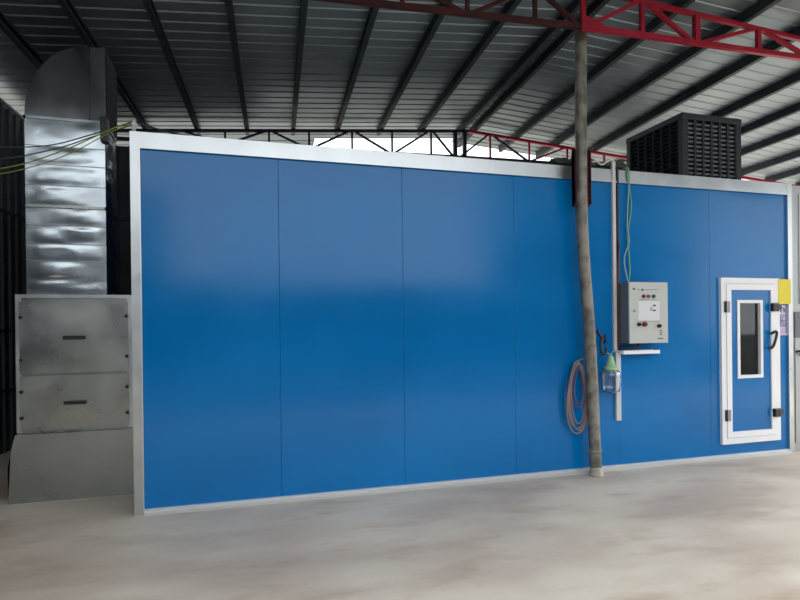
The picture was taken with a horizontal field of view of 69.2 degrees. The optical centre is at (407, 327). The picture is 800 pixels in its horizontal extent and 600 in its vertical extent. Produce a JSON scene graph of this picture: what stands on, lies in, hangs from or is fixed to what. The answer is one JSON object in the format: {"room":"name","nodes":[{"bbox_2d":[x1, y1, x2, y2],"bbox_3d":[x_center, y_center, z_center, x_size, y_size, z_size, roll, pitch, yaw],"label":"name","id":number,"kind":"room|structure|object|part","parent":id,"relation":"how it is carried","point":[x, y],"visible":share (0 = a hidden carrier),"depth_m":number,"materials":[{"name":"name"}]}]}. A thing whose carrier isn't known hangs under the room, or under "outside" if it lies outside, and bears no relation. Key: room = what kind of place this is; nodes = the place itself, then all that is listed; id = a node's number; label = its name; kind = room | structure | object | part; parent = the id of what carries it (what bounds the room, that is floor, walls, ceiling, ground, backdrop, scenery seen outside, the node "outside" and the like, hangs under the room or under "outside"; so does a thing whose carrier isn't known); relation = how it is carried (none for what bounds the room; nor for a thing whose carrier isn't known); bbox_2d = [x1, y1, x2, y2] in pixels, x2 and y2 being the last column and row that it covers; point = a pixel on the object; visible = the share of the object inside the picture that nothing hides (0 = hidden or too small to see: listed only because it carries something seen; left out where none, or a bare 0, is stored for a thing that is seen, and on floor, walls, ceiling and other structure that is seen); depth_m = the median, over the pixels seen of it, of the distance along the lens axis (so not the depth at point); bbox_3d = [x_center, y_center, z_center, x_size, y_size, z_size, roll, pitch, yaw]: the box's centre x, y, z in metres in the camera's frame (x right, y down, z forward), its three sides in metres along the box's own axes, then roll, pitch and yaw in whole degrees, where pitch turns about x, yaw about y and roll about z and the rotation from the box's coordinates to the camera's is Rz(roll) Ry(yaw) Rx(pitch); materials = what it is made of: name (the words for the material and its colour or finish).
{"room":"industrial workshop","nodes":[
{"label":"industrial workshop","id":0,"kind":"room"},
{"bbox_2d":[0,103,26,454],"bbox_3d":[-3.311,-0.598,0.255,0.055,4.170,16.395,-1,0,-13],"label":"wall","id":1,"kind":"structure","parent":0,"point":[12,132],"depth_m":7.09,"materials":[{"name":"metal"}]},
{"bbox_3d":[-3.297,0.027,0.306,0.020,0.030,16.300,-1,0,-13],"label":"seam rail","id":2,"kind":"part","parent":1,"relation":"part of","materials":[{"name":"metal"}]},
{"bbox_3d":[-3.289,0.737,0.307,0.020,0.030,16.300,-1,0,-13],"label":"seam rail","id":3,"kind":"part","parent":1,"relation":"part of","materials":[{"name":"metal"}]},
{"bbox_2d":[0,98,23,120],"bbox_3d":[-4.226,-2.700,4.199,0.063,0.030,8.100,-1,0,-13],"label":"trim","id":4,"kind":"structure","parent":1,"relation":"attached to","point":[7,106],"depth_m":7.15,"materials":[{"name":"grey metal"}]},
{"bbox_3d":[-3.314,-1.413,0.303,0.020,0.030,16.300,-1,0,-13],"label":"seam rail","id":5,"kind":"part","parent":1,"relation":"part of","materials":[{"name":"metal"}]},
{"bbox_2d":[116,145,131,294],"bbox_3d":[-3.668,-0.595,8.561,3.195,4.140,0.055,-1,0,-13],"label":"wall","id":6,"kind":"structure","parent":0,"point":[123,211],"depth_m":8.47,"materials":[{"name":"metal"}]},
{"bbox_3d":[-3.630,-1.585,8.552,3.100,0.030,0.020,-1,0,-13],"label":"seam rail","id":7,"kind":"part","parent":6,"relation":"part of","materials":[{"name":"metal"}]},
{"bbox_2d":[0,0,572,145],"bbox_3d":[-1.562,-3.103,6.094,6.483,0.417,9.820,-1,0,-13],"label":"ceiling","id":8,"kind":"structure","parent":0,"point":[197,33],"depth_m":6.73,"materials":[{"name":"metal"}]},
{"bbox_2d":[0,450,799,599],"bbox_3d":[5.701,1.440,10.749,34.000,0.150,19.300,-1,0,-13],"label":"floor","id":9,"kind":"structure","parent":0,"point":[729,529],"depth_m":3.90,"materials":[{"name":"concrete"}]},
{"bbox_2d":[8,294,133,504],"bbox_3d":[-3.071,0.592,5.601,0.975,1.765,1.278,-1,0,-17],"label":"tall cabinet","id":10,"kind":"object","parent":9,"relation":"on","point":[74,440],"visible":0.99,"depth_m":5.03,"materials":[{"name":"metal"}]},
{"bbox_2d":[23,46,117,294],"bbox_3d":[-3.059,-1.397,5.313,0.675,2.211,0.578,-1,0,-17],"label":"duct","id":11,"kind":"object","parent":10,"relation":"on","point":[70,204],"visible":0.99,"depth_m":5.10,"materials":[{"name":"metal"}]},
{"bbox_3d":[-3.061,0.301,5.626,0.925,1.185,1.158,-1,0,-17],"label":"frame","id":12,"kind":"part","parent":10,"relation":"part of","materials":[{"name":"grey metal"}]},
{"bbox_3d":[-2.902,0.078,5.062,0.845,0.620,0.013,-1,0,-17],"label":"access panel","id":13,"kind":"part","parent":10,"relation":"part of","materials":[{"name":"metal"}]},
{"bbox_3d":[-2.897,0.082,5.045,0.175,0.030,0.040,-1,0,-17],"label":"handle","id":14,"kind":"part","parent":10,"relation":"part of","materials":[{"name":"black plastic"}]},
{"bbox_3d":[-2.895,0.641,5.062,0.845,0.465,0.016,-1,0,-17],"label":"access panel","id":15,"kind":"part","parent":10,"relation":"part of","materials":[{"name":"metal"}]},
{"bbox_3d":[-2.891,0.648,5.046,0.175,0.030,0.040,-1,0,-17],"label":"handle","id":16,"kind":"part","parent":10,"relation":"part of","materials":[{"name":"black plastic"}]},
{"bbox_2d":[130,131,793,515],"bbox_3d":[0.614,-0.070,7.035,6.744,3.000,3.380,-1,0,-17],"label":"booth","id":17,"kind":"object","parent":9,"relation":"on","point":[310,322],"visible":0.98,"depth_m":5.21,"materials":[{"name":"blue paint"}]},
{"bbox_2d":[131,119,136,130],"bbox_3d":[-2.146,-1.584,4.547,0.044,0.100,0.043,-1,0,-17],"label":"post","id":18,"kind":"object","parent":17,"relation":"on","point":[133,123],"visible":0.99,"depth_m":4.53,"materials":[{"name":"grey plastic"}]},
{"bbox_2d":[0,123,130,147],"bbox_3d":[-3.177,-1.482,4.402,2.081,0.250,0.062,-1,0,-9],"label":"wire","id":19,"kind":"object","parent":18,"relation":"attached to","point":[128,123],"visible":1,"depth_m":4.50,"materials":[{"name":"teal"}]},
{"bbox_2d":[0,125,130,159],"bbox_3d":[-3.176,-1.402,4.404,2.081,0.368,0.066,-1,0,-9],"label":"wire","id":20,"kind":"object","parent":18,"relation":"attached to","point":[129,125],"visible":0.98,"depth_m":4.50,"materials":[{"name":"teal"}]},
{"bbox_2d":[0,124,130,173],"bbox_3d":[-3.175,-1.337,4.398,2.081,0.516,0.055,-1,0,-9],"label":"wire","id":21,"kind":"object","parent":18,"relation":"attached to","point":[129,124],"visible":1,"depth_m":4.48,"materials":[{"name":"yellow"}]},
{"bbox_2d":[0,121,131,168],"bbox_3d":[-3.175,-1.367,4.398,2.082,0.498,0.056,-1,0,-9],"label":"wire","id":22,"kind":"object","parent":18,"relation":"attached to","point":[130,121],"visible":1,"depth_m":4.48,"materials":[{"name":"yellow"}]},
{"bbox_2d":[135,121,189,135],"bbox_3d":[-1.757,-1.592,4.773,0.905,0.080,0.046,-1,0,-27],"label":"wire","id":23,"kind":"object","parent":18,"relation":"attached to","point":[145,125],"visible":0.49,"depth_m":4.65,"materials":[{"name":"black"}]},
{"bbox_3d":[-2.120,-0.035,4.560,0.072,3.000,0.086,-1,0,-17],"label":"corner post","id":24,"kind":"part","parent":17,"relation":"part of","materials":[{"name":"white metal"}]},
{"bbox_3d":[-2.594,-0.017,6.133,0.060,2.970,3.240,-1,0,-17],"label":"panel","id":25,"kind":"part","parent":17,"relation":"part of","materials":[{"name":"white metal"}]},
{"bbox_3d":[-1.579,-0.026,4.723,1.056,2.970,0.048,-1,0,-17],"label":"wall panel","id":26,"kind":"part","parent":17,"relation":"part of","materials":[{"name":"blue paint"}]},
{"bbox_3d":[-0.556,-0.038,5.034,1.078,2.970,0.048,-1,0,-17],"label":"wall panel","id":27,"kind":"part","parent":17,"relation":"part of","materials":[{"name":"blue paint"}]},
{"bbox_3d":[0.487,-0.051,5.352,1.098,2.970,0.048,-1,0,-17],"label":"wall panel","id":28,"kind":"part","parent":17,"relation":"part of","materials":[{"name":"blue paint"}]},
{"bbox_3d":[1.060,-1.507,5.529,6.734,0.131,0.106,-1,0,-17],"label":"rail","id":29,"kind":"part","parent":17,"relation":"part of","materials":[{"name":"white metal"}]},
{"bbox_3d":[1.103,1.405,5.490,6.603,0.045,0.042,-1,0,-17],"label":"rail","id":30,"kind":"part","parent":17,"relation":"part of","materials":[{"name":"silver metal"}]},
{"bbox_3d":[1.563,-0.063,5.679,1.148,2.970,0.048,-1,0,-17],"label":"wall panel","id":31,"kind":"part","parent":17,"relation":"part of","materials":[{"name":"blue paint"}]},
{"bbox_2d":[548,157,628,170],"bbox_3d":[1.820,-1.625,5.785,0.886,0.084,0.135,-1,0,-17],"label":"cable bundle","id":32,"kind":"object","parent":17,"relation":"on","point":[556,161],"visible":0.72,"depth_m":5.74,"materials":[{"name":"grey"}]},
{"bbox_2d":[601,351,620,392],"bbox_3d":[2.005,0.428,5.679,0.200,0.408,0.187,-1,0,3],"label":"water bottle","id":33,"kind":"object","parent":17,"relation":"hanging from","point":[610,375],"visible":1,"depth_m":5.61,"materials":[{"name":"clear plastic"}]},
{"bbox_2d":[608,160,620,420],"bbox_3d":[2.079,-0.388,5.834,0.076,2.626,0.107,-1,0,-17],"label":"conduit","id":34,"kind":"object","parent":17,"relation":"attached to","point":[617,357],"visible":0.91,"depth_m":5.78,"materials":[{"name":"grey plastic"}]},
{"bbox_2d":[592,159,625,165],"bbox_3d":[2.007,-1.651,5.793,0.472,0.091,0.051,-1,0,-19],"label":"wire","id":35,"kind":"object","parent":34,"relation":"on","point":[598,162],"visible":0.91,"depth_m":5.75,"materials":[{"name":"grey plastic"}]},
{"bbox_2d":[616,168,619,279],"bbox_3d":[2.110,-1.040,5.801,0.028,1.110,0.028,-1,0,6],"label":"power cable","id":36,"kind":"object","parent":17,"relation":"attached to","point":[617,169],"visible":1,"depth_m":5.79,"materials":[{"name":"black plastic"}]},
{"bbox_2d":[621,168,631,280],"bbox_3d":[2.210,-1.030,5.868,0.095,1.189,0.190,-1,0,-17],"label":"wire","id":37,"kind":"object","parent":17,"relation":"hanging from","point":[621,168],"visible":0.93,"depth_m":5.82,"materials":[{"name":"green"}]},
{"bbox_2d":[623,167,629,281],"bbox_3d":[2.190,-1.034,5.852,0.101,1.196,0.208,-1,0,-17],"label":"wire","id":38,"kind":"object","parent":17,"relation":"hanging from","point":[626,167],"visible":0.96,"depth_m":5.81,"materials":[{"name":"teal"}]},
{"bbox_2d":[617,350,659,353],"bbox_3d":[2.324,0.240,5.826,0.435,0.035,0.111,-1,0,-17],"label":"shelf","id":39,"kind":"object","parent":17,"relation":"attached to","point":[622,351],"visible":1,"depth_m":5.78,"materials":[{"name":"white metal"}]},
{"bbox_2d":[617,282,667,343],"bbox_3d":[2.354,-0.151,5.774,0.453,0.600,0.223,-1,0,-17],"label":"control box","id":40,"kind":"object","parent":17,"relation":"attached to","point":[643,306],"visible":1,"depth_m":5.69,"materials":[{"name":"grey metal"}]},
{"bbox_2d":[617,244,619,348],"bbox_3d":[2.112,-0.315,5.777,0.040,1.041,0.020,-1,0,-17],"label":"power cable","id":41,"kind":"object","parent":40,"relation":"attached to","point":[618,255],"visible":1,"depth_m":5.77,"materials":[{"name":"black plastic"}]},
{"bbox_2d":[619,343,640,349],"bbox_3d":[2.228,0.176,5.781,0.242,0.075,0.048,-1,0,-10],"label":"power cable","id":42,"kind":"object","parent":40,"relation":"attached to","point":[638,344],"visible":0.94,"depth_m":5.76,"materials":[{"name":"black plastic"}]},
{"bbox_3d":[2.663,-0.076,6.014,1.148,2.970,0.048,-1,0,-17],"label":"wall panel","id":43,"kind":"part","parent":17,"relation":"part of","materials":[{"name":"blue paint"}]},
{"bbox_2d":[626,112,741,179],"bbox_3d":[3.443,-2.048,7.272,0.876,0.890,0.996,-1,0,-17],"label":"cooler","id":44,"kind":"object","parent":17,"relation":"on","point":[690,144],"visible":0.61,"depth_m":6.87,"materials":[{"name":"grey plastic"}]},
{"bbox_2d":[632,124,676,174],"bbox_3d":[3.062,-2.036,7.156,0.027,0.696,0.840,-1,0,-17],"label":"grille","id":45,"kind":"object","parent":44,"relation":"attached to","point":[655,151],"depth_m":7.11,"materials":[{"name":"black plastic"}]},
{"bbox_3d":[3.050,-2.043,7.152,0.030,0.750,0.872,-1,0,-17],"label":"grille frame","id":46,"kind":"part","parent":44,"relation":"part of","materials":[{"name":"black plastic"}]},
{"bbox_3d":[3.438,-2.458,7.271,0.876,0.070,0.996,-1,0,-17],"label":"lid","id":47,"kind":"part","parent":44,"relation":"part of","materials":[{"name":"grey plastic"}]},
{"bbox_2d":[688,123,734,177],"bbox_3d":[3.577,-2.041,6.833,0.720,0.696,0.027,-1,0,-17],"label":"grille","id":48,"kind":"object","parent":44,"relation":"attached to","point":[711,146],"depth_m":6.84,"materials":[{"name":"grey plastic"}]},
{"bbox_3d":[3.580,-2.049,6.822,0.752,0.750,0.030,-1,0,-17],"label":"grille frame","id":49,"kind":"part","parent":44,"relation":"part of","materials":[{"name":"grey plastic"}]},
{"bbox_3d":[3.722,-0.089,6.336,1.063,2.970,0.048,-1,0,-17],"label":"wall panel","id":50,"kind":"part","parent":17,"relation":"part of","materials":[{"name":"blue paint"}]},
{"bbox_3d":[3.723,0.349,6.313,0.807,1.781,0.072,-1,0,-17],"label":"door frame","id":51,"kind":"part","parent":17,"relation":"part of","materials":[{"name":"white metal"}]},
{"bbox_3d":[3.723,0.349,6.313,0.547,1.521,0.052,-1,0,-17],"label":"door panel","id":52,"kind":"part","parent":17,"relation":"part of","materials":[{"name":"blue paint"}]},
{"bbox_3d":[3.724,0.349,6.310,0.675,1.649,0.078,-1,0,-17],"label":"door","id":53,"kind":"part","parent":17,"relation":"part of","materials":[{"name":"white metal"}]},
{"bbox_3d":[3.996,0.129,6.329,0.106,0.211,0.056,-1,0,19],"label":"pull handle","id":54,"kind":"part","parent":17,"relation":"part of","materials":[{"name":"black plastic"}]},
{"bbox_3d":[4.177,-0.402,6.417,0.180,0.275,0.014,-1,0,-17],"label":"warning plate","id":55,"kind":"part","parent":17,"relation":"part of","materials":[{"name":"yellow plastic"}]},
{"bbox_3d":[4.274,-0.108,6.469,0.069,2.995,0.018,-1,0,-17],"label":"corner post","id":56,"kind":"part","parent":17,"relation":"part of","materials":[{"name":"white metal"}]},
{"bbox_2d":[566,31,603,476],"bbox_3d":[1.692,-0.697,5.570,0.341,4.238,0.197,-1,0,-17],"label":"support pole","id":57,"kind":"object","parent":9,"relation":"on","point":[581,157],"depth_m":5.51,"materials":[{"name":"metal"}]},
{"bbox_2d":[314,0,799,60],"bbox_3d":[2.323,-2.860,5.630,13.354,0.730,0.055,-1,0,-13],"label":"roof truss","id":58,"kind":"object","parent":57,"relation":"on","point":[588,24],"visible":1,"depth_m":5.59,"materials":[{"name":"red metal"}]},
{"bbox_3d":[1.786,-2.881,5.509,0.290,0.140,0.024,-1,0,-13],"label":"gusset plate","id":59,"kind":"part","parent":58,"relation":"part of","materials":[{"name":"red paint"}]},
{"bbox_3d":[1.651,0.650,5.606,0.253,0.751,0.049,-1,0,-17],"label":"hose coil","id":60,"kind":"part","parent":57,"relation":"part of","materials":[{"name":"orange rubber"}]},
{"bbox_3d":[1.679,0.554,5.640,0.179,0.458,0.052,-1,0,-17],"label":"hose coil","id":61,"kind":"part","parent":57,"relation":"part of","materials":[{"name":"orange rubber"}]},
{"bbox_2d":[596,329,607,354],"bbox_3d":[1.917,0.139,5.657,0.064,0.256,0.256,-1,0,38],"label":"shackle","id":62,"kind":"object","parent":57,"relation":"attached to","point":[597,330],"visible":1,"depth_m":5.64,"materials":[{"name":"black metal"}]},
{"bbox_2d":[792,185,799,451],"bbox_3d":[4.610,-0.111,7.180,0.945,2.990,1.230,-1,0,-17],"label":"tall cabinet","id":63,"kind":"object","parent":9,"relation":"on","point":[795,189],"visible":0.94,"depth_m":6.51,"materials":[{"name":"grey metal"}]},
{"bbox_3d":[4.742,0.694,6.622,0.795,1.180,0.009,-1,0,-17],"label":"access panel","id":64,"kind":"part","parent":63,"relation":"part of","materials":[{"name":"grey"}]},
{"bbox_3d":[4.779,-0.897,6.637,0.760,1.240,0.007,-1,0,-17],"label":"panel","id":65,"kind":"part","parent":63,"relation":"part of","materials":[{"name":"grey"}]},
{"bbox_2d":[116,129,799,185],"bbox_3d":[1.438,-2.867,9.542,13.354,0.735,0.060,-1,0,-13],"label":"roof truss","id":66,"kind":"object","parent":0,"point":[464,132],"visible":0.62,"depth_m":9.26,"materials":[{"name":"red metal"}]},
{"bbox_2d":[0,11,43,68],"bbox_3d":[-3.627,-2.874,4.668,0.058,0.100,7.850,-1,0,-13],"label":"beam","id":67,"kind":"structure","parent":66,"relation":"on","point":[6,26],"depth_m":5.80,"materials":[{"name":"metal"}]},
{"bbox_2d":[57,0,150,128],"bbox_3d":[-2.983,-2.923,4.814,0.058,0.100,7.850,-1,0,-13],"label":"beam","id":68,"kind":"structure","parent":66,"relation":"on","point":[67,6],"depth_m":5.84,"materials":[{"name":"metal"}]},
{"bbox_2d":[142,0,200,134],"bbox_3d":[-2.292,-2.975,4.970,0.058,0.100,7.850,-1,0,-13],"label":"beam","id":69,"kind":"structure","parent":66,"relation":"on","point":[149,5],"depth_m":6.31,"materials":[{"name":"metal"}]},
{"bbox_2d":[225,0,248,135],"bbox_3d":[-1.600,-3.027,5.127,0.060,0.100,7.850,-1,0,-13],"label":"beam","id":70,"kind":"structure","parent":66,"relation":"on","point":[228,3],"depth_m":6.40,"materials":[{"name":"metal"}]},
{"bbox_2d":[291,0,307,135],"bbox_3d":[-0.927,-3.078,5.279,0.058,0.100,7.850,-1,0,-13],"label":"beam","id":71,"kind":"structure","parent":66,"relation":"on","point":[304,3],"depth_m":6.48,"materials":[{"name":"metal"}]},
{"bbox_2d":[335,7,378,135],"bbox_3d":[-0.264,-3.128,5.429,0.058,0.100,7.850,-1,0,-13],"label":"beam","id":72,"kind":"structure","parent":66,"relation":"on","point":[373,11],"depth_m":6.73,"materials":[{"name":"metal"}]},
{"bbox_2d":[377,0,452,135],"bbox_3d":[0.398,-3.178,5.579,0.061,0.100,7.850,-1,0,-13],"label":"roof beam","id":73,"kind":"structure","parent":66,"relation":"on","point":[437,19],"depth_m":6.93,"materials":[{"name":"metal"}]},
{"bbox_3d":[0.778,-2.983,9.392,0.060,0.414,0.060,-1,0,-13],"label":"king post","id":74,"kind":"part","parent":66,"relation":"part of","materials":[{"name":"black metal"}]},
{"bbox_3d":[0.934,-2.990,9.427,0.060,0.424,0.060,-1,0,-13],"label":"king post","id":75,"kind":"part","parent":66,"relation":"part of","materials":[{"name":"black metal"}]},
{"bbox_2d":[417,0,521,135],"bbox_3d":[1.061,-3.228,5.729,0.061,0.100,7.850,-1,0,-13],"label":"roof beam","id":76,"kind":"structure","parent":66,"relation":"on","point":[511,5],"depth_m":6.97,"materials":[{"name":"metal"}]},
{"bbox_2d":[457,0,587,135],"bbox_3d":[1.714,-3.277,5.877,0.058,0.100,7.850,-1,0,-13],"label":"roof beam","id":77,"kind":"structure","parent":66,"relation":"on","point":[573,7],"depth_m":7.17,"materials":[{"name":"metal"}]},
{"bbox_2d":[457,0,609,147],"bbox_3d":[1.853,-3.273,6.216,0.058,0.100,8.450,-1,0,-13],"label":"roof beam","id":78,"kind":"structure","parent":66,"relation":"on","point":[595,6],"depth_m":7.25,"materials":[{"name":"metal"}]},
{"bbox_2d":[498,0,694,151],"bbox_3d":[2.586,-3.210,6.331,0.059,0.100,8.350,-1,0,-13],"label":"roof beam","id":79,"kind":"structure","parent":66,"relation":"on","point":[657,23],"depth_m":7.11,"materials":[{"name":"metal"}]},
{"bbox_2d":[536,0,781,157],"bbox_3d":[3.289,-3.149,6.490,0.059,0.100,8.350,-1,0,-13],"label":"roof beam","id":80,"kind":"structure","parent":66,"relation":"on","point":[761,6],"depth_m":7.05,"materials":[{"name":"metal"}]},
{"bbox_2d":[588,26,799,150],"bbox_3d":[3.973,-3.089,6.644,0.061,0.100,8.350,-1,0,-13],"label":"roof beam","id":81,"kind":"structure","parent":66,"relation":"on","point":[751,59],"depth_m":7.55,"materials":[{"name":"metal"}]},
{"bbox_2d":[616,72,799,163],"bbox_3d":[4.754,-3.020,6.821,0.058,0.100,8.350,-1,0,-13],"label":"roof beam","id":82,"kind":"structure","parent":66,"relation":"on","point":[794,79],"depth_m":7.53,"materials":[{"name":"metal"}]},
{"bbox_2d":[741,103,799,135],"bbox_3d":[5.505,-2.961,6.673,0.058,0.100,7.730,-1,0,-13],"label":"roof beam","id":83,"kind":"structure","parent":66,"relation":"on","point":[791,110],"depth_m":8.19,"materials":[{"name":"metal"}]},
{"bbox_2d":[741,127,799,155],"bbox_3d":[6.160,-2.903,6.822,0.058,0.100,7.730,-1,0,-13],"label":"roof beam","id":84,"kind":"structure","parent":66,"relation":"on","point":[794,132],"depth_m":8.98,"materials":[{"name":"metal"}]},
{"bbox_2d":[741,150,799,175],"bbox_3d":[6.931,-2.836,6.996,0.058,0.100,7.730,-1,0,-13],"label":"roof beam","id":85,"kind":"structure","parent":66,"relation":"on","point":[796,154],"depth_m":9.92,"materials":[{"name":"metal"}]},
{"bbox_2d":[765,167,799,180],"bbox_3d":[7.614,-2.776,7.151,0.058,0.100,7.730,-1,0,-13],"label":"roof beam","id":86,"kind":"structure","parent":66,"relation":"on","point":[796,171],"depth_m":10.49,"materials":[{"name":"metal"}]},
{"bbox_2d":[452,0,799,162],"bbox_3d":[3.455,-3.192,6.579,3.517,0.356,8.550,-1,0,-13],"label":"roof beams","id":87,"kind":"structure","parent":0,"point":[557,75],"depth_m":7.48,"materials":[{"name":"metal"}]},
{"bbox_2d":[741,93,799,183],"bbox_3d":[7.138,-2.874,7.120,3.900,0.393,7.980,-1,0,-13],"label":"ceiling","id":88,"kind":"structure","parent":0,"point":[785,147],"depth_m":9.19,"materials":[{"name":"metal"}]}
]}

